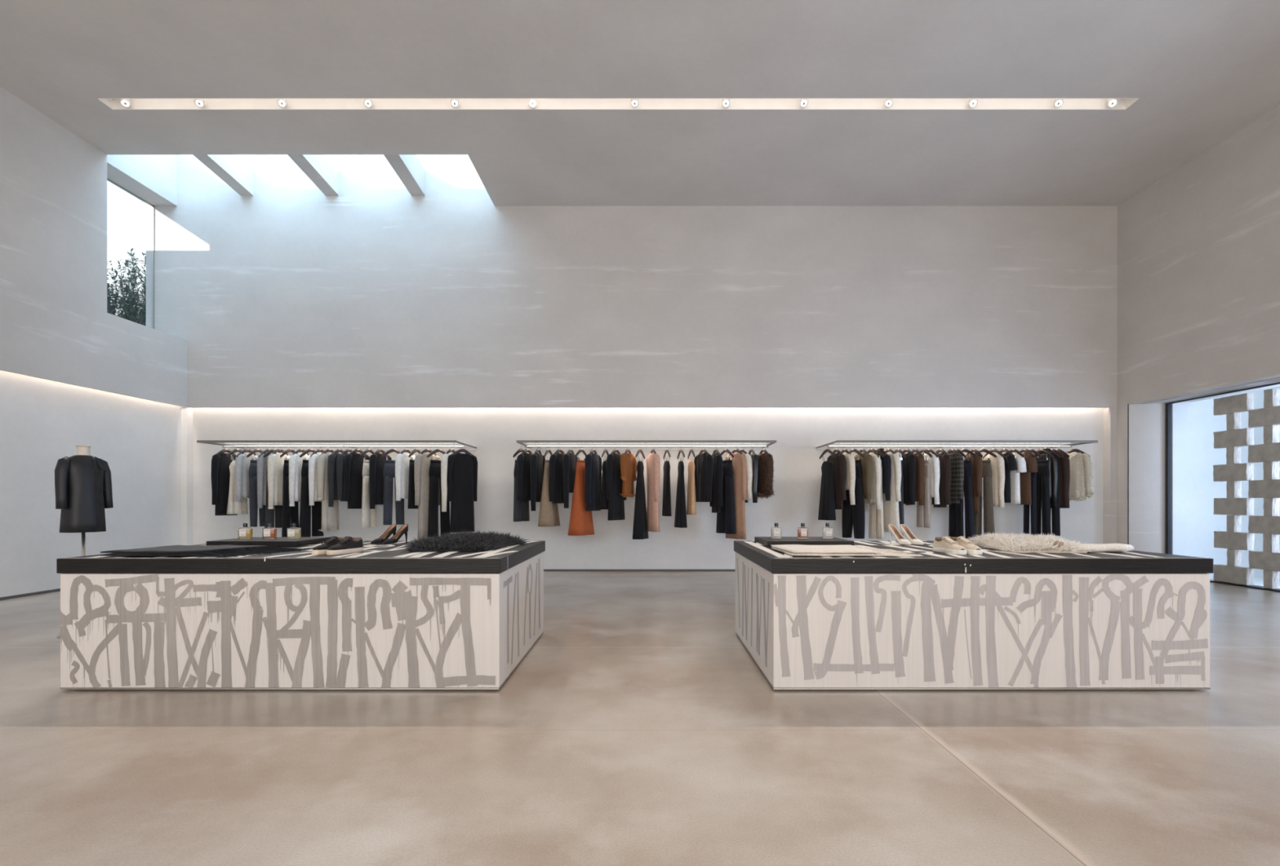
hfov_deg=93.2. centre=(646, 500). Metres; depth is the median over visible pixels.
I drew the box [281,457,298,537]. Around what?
trousers
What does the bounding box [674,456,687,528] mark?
dress
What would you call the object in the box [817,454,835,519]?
dress
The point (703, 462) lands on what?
blazer
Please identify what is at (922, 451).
clothes hanger
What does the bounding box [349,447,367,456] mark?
clothes hanger
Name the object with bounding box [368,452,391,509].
sweater
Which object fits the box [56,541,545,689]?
display table
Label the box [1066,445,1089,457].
clothes hanger
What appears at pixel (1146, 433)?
wall
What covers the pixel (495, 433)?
wall
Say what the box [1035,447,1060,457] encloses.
clothes hanger
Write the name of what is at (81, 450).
mannequin
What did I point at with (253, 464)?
trousers
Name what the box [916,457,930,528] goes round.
trousers
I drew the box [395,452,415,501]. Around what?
cardigan
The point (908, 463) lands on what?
cardigan
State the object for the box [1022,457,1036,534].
trousers
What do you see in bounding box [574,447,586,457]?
clothes hanger
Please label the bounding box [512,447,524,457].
clothes hanger
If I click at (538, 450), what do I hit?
clothes hanger
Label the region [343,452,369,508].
coat
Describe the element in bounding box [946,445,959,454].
clothes hanger
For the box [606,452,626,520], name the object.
coat
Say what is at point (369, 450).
clothes hanger
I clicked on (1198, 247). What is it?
wall
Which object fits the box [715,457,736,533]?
trousers
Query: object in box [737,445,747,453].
clothes hanger
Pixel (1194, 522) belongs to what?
window
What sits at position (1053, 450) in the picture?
clothes hanger
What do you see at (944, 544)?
sneaker
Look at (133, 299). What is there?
shrub
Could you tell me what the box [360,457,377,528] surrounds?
trousers
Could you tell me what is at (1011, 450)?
clothes hanger
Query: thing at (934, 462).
blouse
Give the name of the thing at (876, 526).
trousers
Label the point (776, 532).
perfume bottle
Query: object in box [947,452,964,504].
jacket
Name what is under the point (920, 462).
sweater
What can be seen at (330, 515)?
jacket
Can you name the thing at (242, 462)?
sweater
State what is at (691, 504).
dress
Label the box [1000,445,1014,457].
clothes hanger
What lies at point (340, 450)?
clothes hanger
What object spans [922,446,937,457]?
clothes hanger
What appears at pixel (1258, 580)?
ground
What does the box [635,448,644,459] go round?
clothes hanger
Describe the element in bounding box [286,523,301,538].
perfume bottle
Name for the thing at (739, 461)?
coat
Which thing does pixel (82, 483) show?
coat
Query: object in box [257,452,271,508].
cardigan
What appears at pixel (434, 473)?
trousers
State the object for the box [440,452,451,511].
blouse
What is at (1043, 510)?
trousers
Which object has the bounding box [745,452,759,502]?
jacket
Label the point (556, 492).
blazer
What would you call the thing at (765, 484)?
jacket
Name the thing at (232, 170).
beam
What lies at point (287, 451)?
clothes hanger
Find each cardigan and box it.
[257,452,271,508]
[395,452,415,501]
[899,452,915,504]
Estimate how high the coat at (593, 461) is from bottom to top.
0.923 m
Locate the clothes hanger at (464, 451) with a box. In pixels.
[453,447,472,455]
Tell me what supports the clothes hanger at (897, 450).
hanging from the rack at (823, 447)
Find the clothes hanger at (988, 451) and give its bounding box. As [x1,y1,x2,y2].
[974,445,996,457]
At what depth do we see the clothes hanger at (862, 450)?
9.55 m
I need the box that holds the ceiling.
[0,0,1279,205]
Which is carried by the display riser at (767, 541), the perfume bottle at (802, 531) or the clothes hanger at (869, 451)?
the perfume bottle at (802, 531)
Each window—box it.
[106,177,154,328]
[1143,377,1279,591]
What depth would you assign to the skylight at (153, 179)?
9.49 m
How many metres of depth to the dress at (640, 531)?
9.48 m
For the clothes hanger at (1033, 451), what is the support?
hanging from the rack at (823, 447)
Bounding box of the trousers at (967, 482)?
[955,457,974,538]
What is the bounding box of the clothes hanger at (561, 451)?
[554,445,564,454]
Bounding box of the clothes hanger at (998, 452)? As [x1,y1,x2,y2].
[982,445,1004,459]
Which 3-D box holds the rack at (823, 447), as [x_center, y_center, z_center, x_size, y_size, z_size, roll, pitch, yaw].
[4.810,-0.864,9.620,3.920,0.064,1.100,0,0,0]
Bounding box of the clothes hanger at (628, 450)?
[624,447,631,453]
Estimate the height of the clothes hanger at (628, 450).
0.204 m
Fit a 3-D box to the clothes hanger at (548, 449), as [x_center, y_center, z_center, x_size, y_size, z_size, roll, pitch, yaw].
[-1.553,-0.761,9.600,0.029,0.204,0.427,0,0,11]
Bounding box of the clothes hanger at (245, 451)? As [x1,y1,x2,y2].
[235,447,257,457]
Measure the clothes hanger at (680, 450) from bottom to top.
0.204 m
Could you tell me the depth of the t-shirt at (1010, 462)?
9.49 m
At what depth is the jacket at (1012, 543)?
4.23 m
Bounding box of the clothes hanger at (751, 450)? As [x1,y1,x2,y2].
[747,445,755,453]
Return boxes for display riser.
[206,537,330,546]
[754,537,853,546]
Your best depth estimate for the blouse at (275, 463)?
9.46 m
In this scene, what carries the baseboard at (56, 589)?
attached to the wall at (42, 421)
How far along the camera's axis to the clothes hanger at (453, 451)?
9.56 m
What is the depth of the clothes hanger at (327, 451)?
9.55 m
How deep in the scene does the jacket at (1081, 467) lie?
9.50 m
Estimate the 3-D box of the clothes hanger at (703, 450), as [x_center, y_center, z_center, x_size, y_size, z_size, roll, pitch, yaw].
[0.900,-0.761,9.600,0.029,0.204,0.427,0,0,-24]
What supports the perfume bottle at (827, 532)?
on the display riser at (767, 541)
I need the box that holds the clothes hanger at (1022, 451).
[1019,445,1035,457]
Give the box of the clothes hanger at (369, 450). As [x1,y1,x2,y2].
[360,448,374,457]
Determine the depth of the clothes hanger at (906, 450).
9.53 m
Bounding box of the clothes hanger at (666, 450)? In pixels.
[662,448,670,458]
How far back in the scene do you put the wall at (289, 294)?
10.01 m
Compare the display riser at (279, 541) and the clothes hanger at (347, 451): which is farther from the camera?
the clothes hanger at (347, 451)
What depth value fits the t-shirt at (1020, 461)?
9.50 m
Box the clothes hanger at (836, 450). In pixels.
[832,447,842,454]
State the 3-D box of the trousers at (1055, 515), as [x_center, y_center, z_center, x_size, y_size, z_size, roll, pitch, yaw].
[6.424,-0.082,9.600,0.107,1.286,0.290,0,0,-12]
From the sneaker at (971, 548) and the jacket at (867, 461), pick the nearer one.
the sneaker at (971, 548)
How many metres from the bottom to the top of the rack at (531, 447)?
0.064 m
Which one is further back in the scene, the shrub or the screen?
the shrub
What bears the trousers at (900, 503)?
hanging from the clothes hanger at (897, 450)
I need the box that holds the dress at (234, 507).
[226,454,248,514]
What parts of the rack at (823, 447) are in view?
hanging rail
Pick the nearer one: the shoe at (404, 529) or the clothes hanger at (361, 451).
the shoe at (404, 529)
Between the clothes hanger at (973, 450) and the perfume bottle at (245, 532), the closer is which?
the perfume bottle at (245, 532)
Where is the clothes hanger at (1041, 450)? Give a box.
[1033,445,1053,457]
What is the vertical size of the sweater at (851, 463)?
0.831 m
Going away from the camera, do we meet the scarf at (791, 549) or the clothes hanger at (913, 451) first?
the scarf at (791, 549)
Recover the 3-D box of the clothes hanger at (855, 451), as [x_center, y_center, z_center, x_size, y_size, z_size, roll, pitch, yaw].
[3.278,-0.761,9.600,0.029,0.204,0.427,0,0,-29]
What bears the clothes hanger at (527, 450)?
hanging from the rack at (531, 447)
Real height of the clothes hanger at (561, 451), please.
0.204 m
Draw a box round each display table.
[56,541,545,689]
[733,541,1213,689]
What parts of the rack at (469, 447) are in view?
hanging rail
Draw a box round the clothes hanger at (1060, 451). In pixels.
[1054,445,1069,457]
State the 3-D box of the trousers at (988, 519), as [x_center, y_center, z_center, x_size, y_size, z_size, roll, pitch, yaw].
[5.333,-0.071,9.599,0.139,1.306,0.356,0,0,-37]
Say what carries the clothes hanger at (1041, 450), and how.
hanging from the rack at (823, 447)
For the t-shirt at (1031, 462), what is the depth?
9.50 m
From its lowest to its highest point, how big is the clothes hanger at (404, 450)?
0.204 m
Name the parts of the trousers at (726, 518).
leg, leg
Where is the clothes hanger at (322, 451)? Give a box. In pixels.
[310,447,324,457]
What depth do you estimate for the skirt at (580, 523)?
9.43 m
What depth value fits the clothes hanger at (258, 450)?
9.53 m
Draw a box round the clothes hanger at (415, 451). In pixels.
[408,447,421,457]
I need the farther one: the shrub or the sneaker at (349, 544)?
the shrub
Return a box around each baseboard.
[0,588,60,600]
[543,568,735,571]
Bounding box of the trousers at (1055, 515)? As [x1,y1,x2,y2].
[1049,456,1060,535]
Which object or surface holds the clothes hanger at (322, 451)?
hanging from the rack at (469, 447)
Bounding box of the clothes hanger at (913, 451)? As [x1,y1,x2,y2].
[911,445,923,457]
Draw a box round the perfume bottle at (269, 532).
[262,523,276,539]
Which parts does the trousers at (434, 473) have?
leg, leg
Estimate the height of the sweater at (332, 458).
0.862 m
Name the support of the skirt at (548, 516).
hanging from the clothes hanger at (548, 449)
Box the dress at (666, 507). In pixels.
[662,454,671,516]
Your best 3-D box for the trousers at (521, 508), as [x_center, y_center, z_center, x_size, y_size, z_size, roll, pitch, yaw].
[-1.989,-0.184,9.599,0.111,1.046,0.368,0,0,25]
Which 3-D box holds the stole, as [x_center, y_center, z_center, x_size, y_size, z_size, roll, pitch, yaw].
[-1.353,0.293,4.630,0.792,0.143,0.897,0,0,0]
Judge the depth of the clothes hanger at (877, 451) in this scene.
9.50 m
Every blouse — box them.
[267,452,289,509]
[288,452,311,506]
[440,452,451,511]
[922,452,939,504]
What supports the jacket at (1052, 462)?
hanging from the clothes hanger at (1054, 453)
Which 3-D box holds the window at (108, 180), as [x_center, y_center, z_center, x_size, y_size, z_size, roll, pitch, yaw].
[-8.165,-3.753,9.241,0.030,2.227,1.538,0,0,0]
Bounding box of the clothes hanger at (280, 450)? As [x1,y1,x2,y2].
[271,446,288,456]
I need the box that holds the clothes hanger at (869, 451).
[866,445,879,457]
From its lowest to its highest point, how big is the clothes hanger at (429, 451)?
0.204 m
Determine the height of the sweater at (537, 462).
0.925 m
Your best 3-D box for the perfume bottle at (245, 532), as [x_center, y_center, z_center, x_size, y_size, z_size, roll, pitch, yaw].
[-3.345,0.259,5.039,0.096,0.129,0.047,0,0,-14]
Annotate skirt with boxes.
[407,457,417,508]
[537,454,559,526]
[568,454,594,535]
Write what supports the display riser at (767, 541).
on the display table at (993, 620)
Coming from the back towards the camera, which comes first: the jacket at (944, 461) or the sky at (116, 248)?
the sky at (116, 248)
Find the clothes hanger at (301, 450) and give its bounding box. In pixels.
[292,447,309,455]
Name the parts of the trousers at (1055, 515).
leg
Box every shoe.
[369,524,396,544]
[382,524,408,544]
[888,524,911,545]
[900,524,924,545]
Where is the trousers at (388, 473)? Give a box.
[382,455,404,524]
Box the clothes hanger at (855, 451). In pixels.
[848,445,863,457]
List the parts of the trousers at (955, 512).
leg, leg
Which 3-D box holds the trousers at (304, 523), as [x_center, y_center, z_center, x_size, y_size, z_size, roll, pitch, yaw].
[-5.327,-0.063,9.601,0.142,1.291,0.423,0,0,19]
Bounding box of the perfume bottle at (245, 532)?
[238,523,252,538]
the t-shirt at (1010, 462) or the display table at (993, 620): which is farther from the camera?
the t-shirt at (1010, 462)
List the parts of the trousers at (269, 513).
leg, leg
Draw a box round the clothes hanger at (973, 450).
[964,447,982,458]
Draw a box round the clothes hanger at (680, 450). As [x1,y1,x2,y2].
[676,445,684,458]
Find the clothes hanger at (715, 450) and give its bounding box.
[711,445,721,457]
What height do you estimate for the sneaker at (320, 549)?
0.114 m
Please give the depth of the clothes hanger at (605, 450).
9.53 m
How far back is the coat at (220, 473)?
9.46 m
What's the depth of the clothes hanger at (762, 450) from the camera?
9.59 m
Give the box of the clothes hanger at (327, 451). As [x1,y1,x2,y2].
[320,445,333,454]
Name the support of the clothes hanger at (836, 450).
hanging from the rack at (823, 447)
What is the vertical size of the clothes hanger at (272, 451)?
0.204 m
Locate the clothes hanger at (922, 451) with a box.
[920,445,932,457]
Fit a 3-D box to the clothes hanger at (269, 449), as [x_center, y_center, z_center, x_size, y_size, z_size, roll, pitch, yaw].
[-5.983,-0.761,9.600,0.029,0.204,0.427,0,0,10]
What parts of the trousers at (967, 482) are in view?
leg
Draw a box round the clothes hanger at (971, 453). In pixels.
[960,445,977,457]
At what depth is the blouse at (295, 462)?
9.42 m
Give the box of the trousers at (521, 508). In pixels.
[513,457,529,521]
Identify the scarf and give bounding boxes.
[100,545,310,556]
[770,544,923,556]
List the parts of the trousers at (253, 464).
leg, leg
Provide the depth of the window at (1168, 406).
9.54 m
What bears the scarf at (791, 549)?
on the display table at (993, 620)
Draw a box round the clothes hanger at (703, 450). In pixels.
[698,448,708,453]
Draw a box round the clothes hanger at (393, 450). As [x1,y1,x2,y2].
[381,445,400,457]
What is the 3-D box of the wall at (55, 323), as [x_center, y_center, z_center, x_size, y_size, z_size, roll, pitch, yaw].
[-7.882,-1.833,3.285,0.556,6.067,13.770,0,0,0]
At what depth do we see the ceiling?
7.03 m
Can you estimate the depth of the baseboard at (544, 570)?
10.16 m
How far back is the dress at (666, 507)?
9.48 m
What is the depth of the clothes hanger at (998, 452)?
9.55 m
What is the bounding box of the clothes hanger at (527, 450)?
[521,448,533,454]
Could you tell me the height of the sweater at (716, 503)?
0.955 m
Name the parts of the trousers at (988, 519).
leg, leg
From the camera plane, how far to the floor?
2.71 m
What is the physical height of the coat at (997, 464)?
0.873 m
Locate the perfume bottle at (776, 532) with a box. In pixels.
[771,523,782,538]
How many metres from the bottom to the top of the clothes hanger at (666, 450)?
0.204 m
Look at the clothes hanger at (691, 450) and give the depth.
9.57 m
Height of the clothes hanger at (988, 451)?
0.204 m
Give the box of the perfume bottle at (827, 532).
[822,523,833,538]
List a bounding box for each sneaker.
[311,536,346,555]
[325,536,364,555]
[933,536,966,555]
[950,536,982,555]
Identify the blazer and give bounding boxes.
[516,452,532,500]
[548,452,564,503]
[693,452,712,502]
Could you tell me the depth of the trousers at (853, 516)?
9.47 m
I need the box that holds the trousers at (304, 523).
[298,457,324,537]
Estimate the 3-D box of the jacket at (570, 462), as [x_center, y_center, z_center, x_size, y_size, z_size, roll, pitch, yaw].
[-1.206,-0.312,9.601,0.169,0.884,0.535,0,0,15]
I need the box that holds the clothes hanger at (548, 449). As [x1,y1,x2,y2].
[543,448,552,457]
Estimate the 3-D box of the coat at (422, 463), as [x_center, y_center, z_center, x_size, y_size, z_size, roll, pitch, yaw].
[-3.470,-0.070,9.599,0.161,1.368,0.512,0,0,29]
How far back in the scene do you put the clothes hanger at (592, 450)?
9.57 m
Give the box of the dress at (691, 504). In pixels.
[686,455,696,515]
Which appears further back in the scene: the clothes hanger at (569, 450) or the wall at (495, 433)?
the wall at (495, 433)
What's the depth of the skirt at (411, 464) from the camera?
9.44 m
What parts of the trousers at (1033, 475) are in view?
leg, leg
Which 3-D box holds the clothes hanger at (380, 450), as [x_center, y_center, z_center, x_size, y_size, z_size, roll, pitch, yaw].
[-4.219,-0.761,9.600,0.029,0.204,0.427,0,0,11]
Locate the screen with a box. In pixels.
[1209,388,1279,591]
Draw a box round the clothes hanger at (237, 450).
[225,446,241,457]
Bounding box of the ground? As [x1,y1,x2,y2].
[1209,576,1279,587]
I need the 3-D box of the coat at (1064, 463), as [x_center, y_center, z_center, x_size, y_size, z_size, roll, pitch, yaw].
[6.512,-0.312,9.602,0.146,0.883,0.413,0,0,-15]
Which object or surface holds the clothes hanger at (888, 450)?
hanging from the rack at (823, 447)
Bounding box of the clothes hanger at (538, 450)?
[533,448,542,455]
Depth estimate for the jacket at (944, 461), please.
9.47 m
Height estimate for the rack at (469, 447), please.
0.064 m
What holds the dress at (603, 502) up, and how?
hanging from the clothes hanger at (605, 450)
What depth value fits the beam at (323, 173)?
9.55 m
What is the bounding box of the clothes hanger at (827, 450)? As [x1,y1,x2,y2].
[819,447,835,459]
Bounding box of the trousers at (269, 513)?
[264,465,282,528]
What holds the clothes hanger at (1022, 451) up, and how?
hanging from the rack at (823, 447)
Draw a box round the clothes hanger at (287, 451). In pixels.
[280,445,295,457]
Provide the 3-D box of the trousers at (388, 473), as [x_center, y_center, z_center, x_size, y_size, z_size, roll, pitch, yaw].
[-4.015,-0.159,9.600,0.121,1.101,0.350,0,0,38]
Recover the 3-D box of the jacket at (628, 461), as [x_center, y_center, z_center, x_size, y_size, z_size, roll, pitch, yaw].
[-0.300,-0.388,9.587,0.235,0.737,0.564,0,0,19]
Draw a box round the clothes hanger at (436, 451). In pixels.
[426,447,445,457]
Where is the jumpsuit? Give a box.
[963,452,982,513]
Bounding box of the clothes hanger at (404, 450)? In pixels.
[400,445,413,455]
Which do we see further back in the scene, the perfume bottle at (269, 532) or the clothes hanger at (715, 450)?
the clothes hanger at (715, 450)
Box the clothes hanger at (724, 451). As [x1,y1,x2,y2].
[720,445,733,457]
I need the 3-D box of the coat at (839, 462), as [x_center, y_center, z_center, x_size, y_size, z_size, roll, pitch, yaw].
[3.010,-0.303,9.596,0.116,0.902,0.496,0,0,-13]
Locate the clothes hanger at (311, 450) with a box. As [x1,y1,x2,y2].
[299,445,315,457]
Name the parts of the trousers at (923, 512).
leg, leg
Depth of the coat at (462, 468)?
9.53 m
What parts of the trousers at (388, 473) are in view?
leg, leg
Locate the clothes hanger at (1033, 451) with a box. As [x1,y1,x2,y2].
[1022,445,1041,457]
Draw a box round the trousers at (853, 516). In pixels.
[841,455,865,538]
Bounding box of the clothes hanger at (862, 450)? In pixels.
[856,447,868,456]
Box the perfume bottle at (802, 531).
[797,523,808,538]
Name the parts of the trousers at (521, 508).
leg, leg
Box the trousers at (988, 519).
[973,453,995,536]
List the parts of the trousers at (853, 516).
leg, leg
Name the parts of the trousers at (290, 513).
leg, leg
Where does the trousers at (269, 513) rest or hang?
hanging from the clothes hanger at (272, 451)
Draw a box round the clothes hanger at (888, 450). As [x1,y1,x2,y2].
[884,448,895,453]
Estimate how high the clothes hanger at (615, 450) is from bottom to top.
0.204 m
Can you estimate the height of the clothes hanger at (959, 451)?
0.204 m
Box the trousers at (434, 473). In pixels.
[427,455,450,537]
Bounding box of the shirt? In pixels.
[308,452,321,505]
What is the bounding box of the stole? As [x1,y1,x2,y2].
[400,529,528,552]
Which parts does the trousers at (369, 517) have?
leg, leg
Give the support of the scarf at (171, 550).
on the display table at (380, 616)
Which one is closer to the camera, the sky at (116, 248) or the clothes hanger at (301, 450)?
the clothes hanger at (301, 450)
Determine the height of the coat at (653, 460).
1.252 m
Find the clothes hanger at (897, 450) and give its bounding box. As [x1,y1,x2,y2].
[893,448,906,457]
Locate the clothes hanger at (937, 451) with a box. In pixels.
[935,445,950,457]
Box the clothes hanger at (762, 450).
[758,445,768,454]
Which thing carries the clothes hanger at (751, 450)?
hanging from the rack at (531, 447)
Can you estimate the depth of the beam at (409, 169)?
9.54 m
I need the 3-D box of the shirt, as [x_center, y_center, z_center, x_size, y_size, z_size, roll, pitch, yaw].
[-5.171,-0.334,9.597,0.144,0.840,0.454,0,0,13]
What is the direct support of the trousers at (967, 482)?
hanging from the clothes hanger at (971, 453)
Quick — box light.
[97,97,1139,110]
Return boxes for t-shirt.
[1003,452,1017,502]
[1005,452,1026,504]
[1019,452,1037,504]
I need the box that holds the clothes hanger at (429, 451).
[419,445,436,456]
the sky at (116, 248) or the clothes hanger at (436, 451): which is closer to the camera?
the clothes hanger at (436, 451)
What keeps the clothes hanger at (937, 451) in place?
hanging from the rack at (823, 447)
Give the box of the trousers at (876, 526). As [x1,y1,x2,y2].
[868,457,884,539]
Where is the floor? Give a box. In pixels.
[0,571,1279,865]
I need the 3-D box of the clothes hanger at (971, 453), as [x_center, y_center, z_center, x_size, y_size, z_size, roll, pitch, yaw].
[5.038,-0.761,9.600,0.029,0.204,0.427,0,0,-35]
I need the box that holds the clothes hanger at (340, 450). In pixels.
[332,448,343,453]
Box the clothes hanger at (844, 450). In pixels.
[840,447,850,454]
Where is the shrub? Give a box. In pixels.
[106,248,146,326]
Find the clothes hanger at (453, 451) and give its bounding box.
[445,447,455,453]
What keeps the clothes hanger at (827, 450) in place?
hanging from the rack at (823, 447)
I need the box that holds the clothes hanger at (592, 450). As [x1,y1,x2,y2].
[589,448,598,455]
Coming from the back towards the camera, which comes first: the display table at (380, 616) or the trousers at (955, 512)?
the trousers at (955, 512)
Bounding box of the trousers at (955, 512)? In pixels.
[948,453,964,537]
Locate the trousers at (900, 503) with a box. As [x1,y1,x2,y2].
[898,453,903,524]
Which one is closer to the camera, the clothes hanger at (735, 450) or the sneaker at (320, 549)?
the sneaker at (320, 549)
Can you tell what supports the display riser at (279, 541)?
on the display table at (380, 616)
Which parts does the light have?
ceiling spotlight, ceiling spotlight, ceiling spotlight, ceiling spotlight, ceiling spotlight, ceiling spotlight, ceiling spotlight, ceiling spotlight, ceiling spotlight, ceiling spotlight, ceiling spotlight, ceiling spotlight, ceiling spotlight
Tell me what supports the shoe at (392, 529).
on the display table at (380, 616)
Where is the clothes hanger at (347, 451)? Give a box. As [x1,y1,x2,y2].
[342,445,352,453]
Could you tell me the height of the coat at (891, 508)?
1.262 m
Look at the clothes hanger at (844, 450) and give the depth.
9.56 m
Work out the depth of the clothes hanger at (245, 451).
9.55 m
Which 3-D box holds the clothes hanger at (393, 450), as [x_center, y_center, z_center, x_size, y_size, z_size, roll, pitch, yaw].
[-4.014,-0.761,9.600,0.029,0.204,0.427,0,0,38]
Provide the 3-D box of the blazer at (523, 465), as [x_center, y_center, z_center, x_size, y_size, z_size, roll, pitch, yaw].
[-1.888,-0.372,9.595,0.171,0.765,0.521,0,0,24]
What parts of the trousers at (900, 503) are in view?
leg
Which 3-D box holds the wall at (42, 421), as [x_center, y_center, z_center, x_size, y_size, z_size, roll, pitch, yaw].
[-7.965,-0.500,3.220,0.470,3.400,13.640,0,0,0]
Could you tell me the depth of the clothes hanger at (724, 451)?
9.55 m
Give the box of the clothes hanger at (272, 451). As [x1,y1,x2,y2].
[262,446,281,457]
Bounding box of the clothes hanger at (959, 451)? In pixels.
[950,445,965,457]
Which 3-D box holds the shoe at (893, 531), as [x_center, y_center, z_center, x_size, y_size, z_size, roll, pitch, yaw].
[2.090,0.285,4.982,0.083,0.161,0.253,0,0,-17]
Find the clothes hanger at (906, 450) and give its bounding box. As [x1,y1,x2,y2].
[899,447,915,457]
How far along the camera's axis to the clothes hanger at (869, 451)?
9.54 m
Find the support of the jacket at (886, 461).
hanging from the clothes hanger
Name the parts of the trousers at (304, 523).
leg, leg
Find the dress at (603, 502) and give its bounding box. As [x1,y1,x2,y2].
[599,452,608,509]
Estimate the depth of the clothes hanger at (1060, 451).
9.50 m
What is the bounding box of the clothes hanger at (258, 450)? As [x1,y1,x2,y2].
[246,445,262,457]
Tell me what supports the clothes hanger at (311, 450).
hanging from the rack at (469, 447)
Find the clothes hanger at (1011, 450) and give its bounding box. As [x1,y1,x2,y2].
[1009,447,1024,457]
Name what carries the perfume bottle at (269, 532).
on the display riser at (279, 541)
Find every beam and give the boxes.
[193,155,253,195]
[288,155,338,195]
[383,155,425,195]
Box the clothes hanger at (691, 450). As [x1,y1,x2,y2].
[687,448,695,458]
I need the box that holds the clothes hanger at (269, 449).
[258,446,271,457]
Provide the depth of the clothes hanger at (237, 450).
9.52 m
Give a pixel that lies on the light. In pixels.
(136, 104)
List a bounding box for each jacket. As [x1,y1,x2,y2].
[316,452,339,533]
[336,452,348,501]
[563,452,577,508]
[620,452,636,497]
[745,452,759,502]
[757,452,774,498]
[853,452,872,499]
[876,448,891,501]
[931,452,951,507]
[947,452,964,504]
[965,532,1133,553]
[1035,448,1058,507]
[1066,452,1095,503]
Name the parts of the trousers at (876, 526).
leg, leg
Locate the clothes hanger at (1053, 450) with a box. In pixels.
[1050,445,1063,457]
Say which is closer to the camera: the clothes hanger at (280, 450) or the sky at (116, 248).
the clothes hanger at (280, 450)
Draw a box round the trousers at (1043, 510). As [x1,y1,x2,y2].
[1032,454,1051,535]
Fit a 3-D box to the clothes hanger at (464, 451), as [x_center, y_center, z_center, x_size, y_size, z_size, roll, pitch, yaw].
[-2.921,-0.761,9.600,0.427,0.204,0.029,0,0,-42]
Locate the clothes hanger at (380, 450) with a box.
[373,447,387,456]
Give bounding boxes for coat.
[54,454,113,533]
[210,452,237,515]
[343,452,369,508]
[413,452,440,539]
[447,452,477,532]
[585,452,601,511]
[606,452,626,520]
[646,452,660,532]
[724,452,746,539]
[826,452,846,509]
[882,452,901,533]
[983,452,1004,507]
[1050,452,1070,508]
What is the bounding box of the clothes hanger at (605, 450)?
[601,448,608,457]
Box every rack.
[196,440,476,450]
[516,440,776,450]
[816,440,1097,450]
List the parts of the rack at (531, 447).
hanging rail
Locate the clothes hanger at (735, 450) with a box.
[728,448,742,456]
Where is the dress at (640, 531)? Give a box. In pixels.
[632,456,648,539]
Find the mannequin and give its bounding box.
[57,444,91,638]
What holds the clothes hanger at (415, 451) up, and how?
hanging from the rack at (469, 447)
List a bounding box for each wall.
[0,86,192,545]
[0,370,181,597]
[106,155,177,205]
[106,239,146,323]
[146,155,1117,543]
[192,408,1104,568]
[1117,104,1279,544]
[1127,402,1168,553]
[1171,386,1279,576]
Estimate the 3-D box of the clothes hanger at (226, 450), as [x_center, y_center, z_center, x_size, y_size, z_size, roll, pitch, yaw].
[-6.672,-0.761,9.600,0.029,0.204,0.427,0,0,12]
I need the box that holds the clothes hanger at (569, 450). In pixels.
[566,448,575,455]
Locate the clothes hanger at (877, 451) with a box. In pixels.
[870,445,884,457]
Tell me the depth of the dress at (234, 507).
9.49 m
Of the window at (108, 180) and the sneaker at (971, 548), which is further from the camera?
the window at (108, 180)
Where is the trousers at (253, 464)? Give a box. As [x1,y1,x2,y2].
[248,457,265,527]
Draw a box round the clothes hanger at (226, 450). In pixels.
[216,445,235,456]
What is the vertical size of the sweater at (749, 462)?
0.754 m
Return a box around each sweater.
[235,452,257,501]
[327,452,340,506]
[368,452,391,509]
[529,452,545,511]
[709,452,723,512]
[742,452,752,500]
[842,452,855,505]
[905,452,924,505]
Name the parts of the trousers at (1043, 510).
leg, leg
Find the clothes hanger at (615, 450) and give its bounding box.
[610,445,621,454]

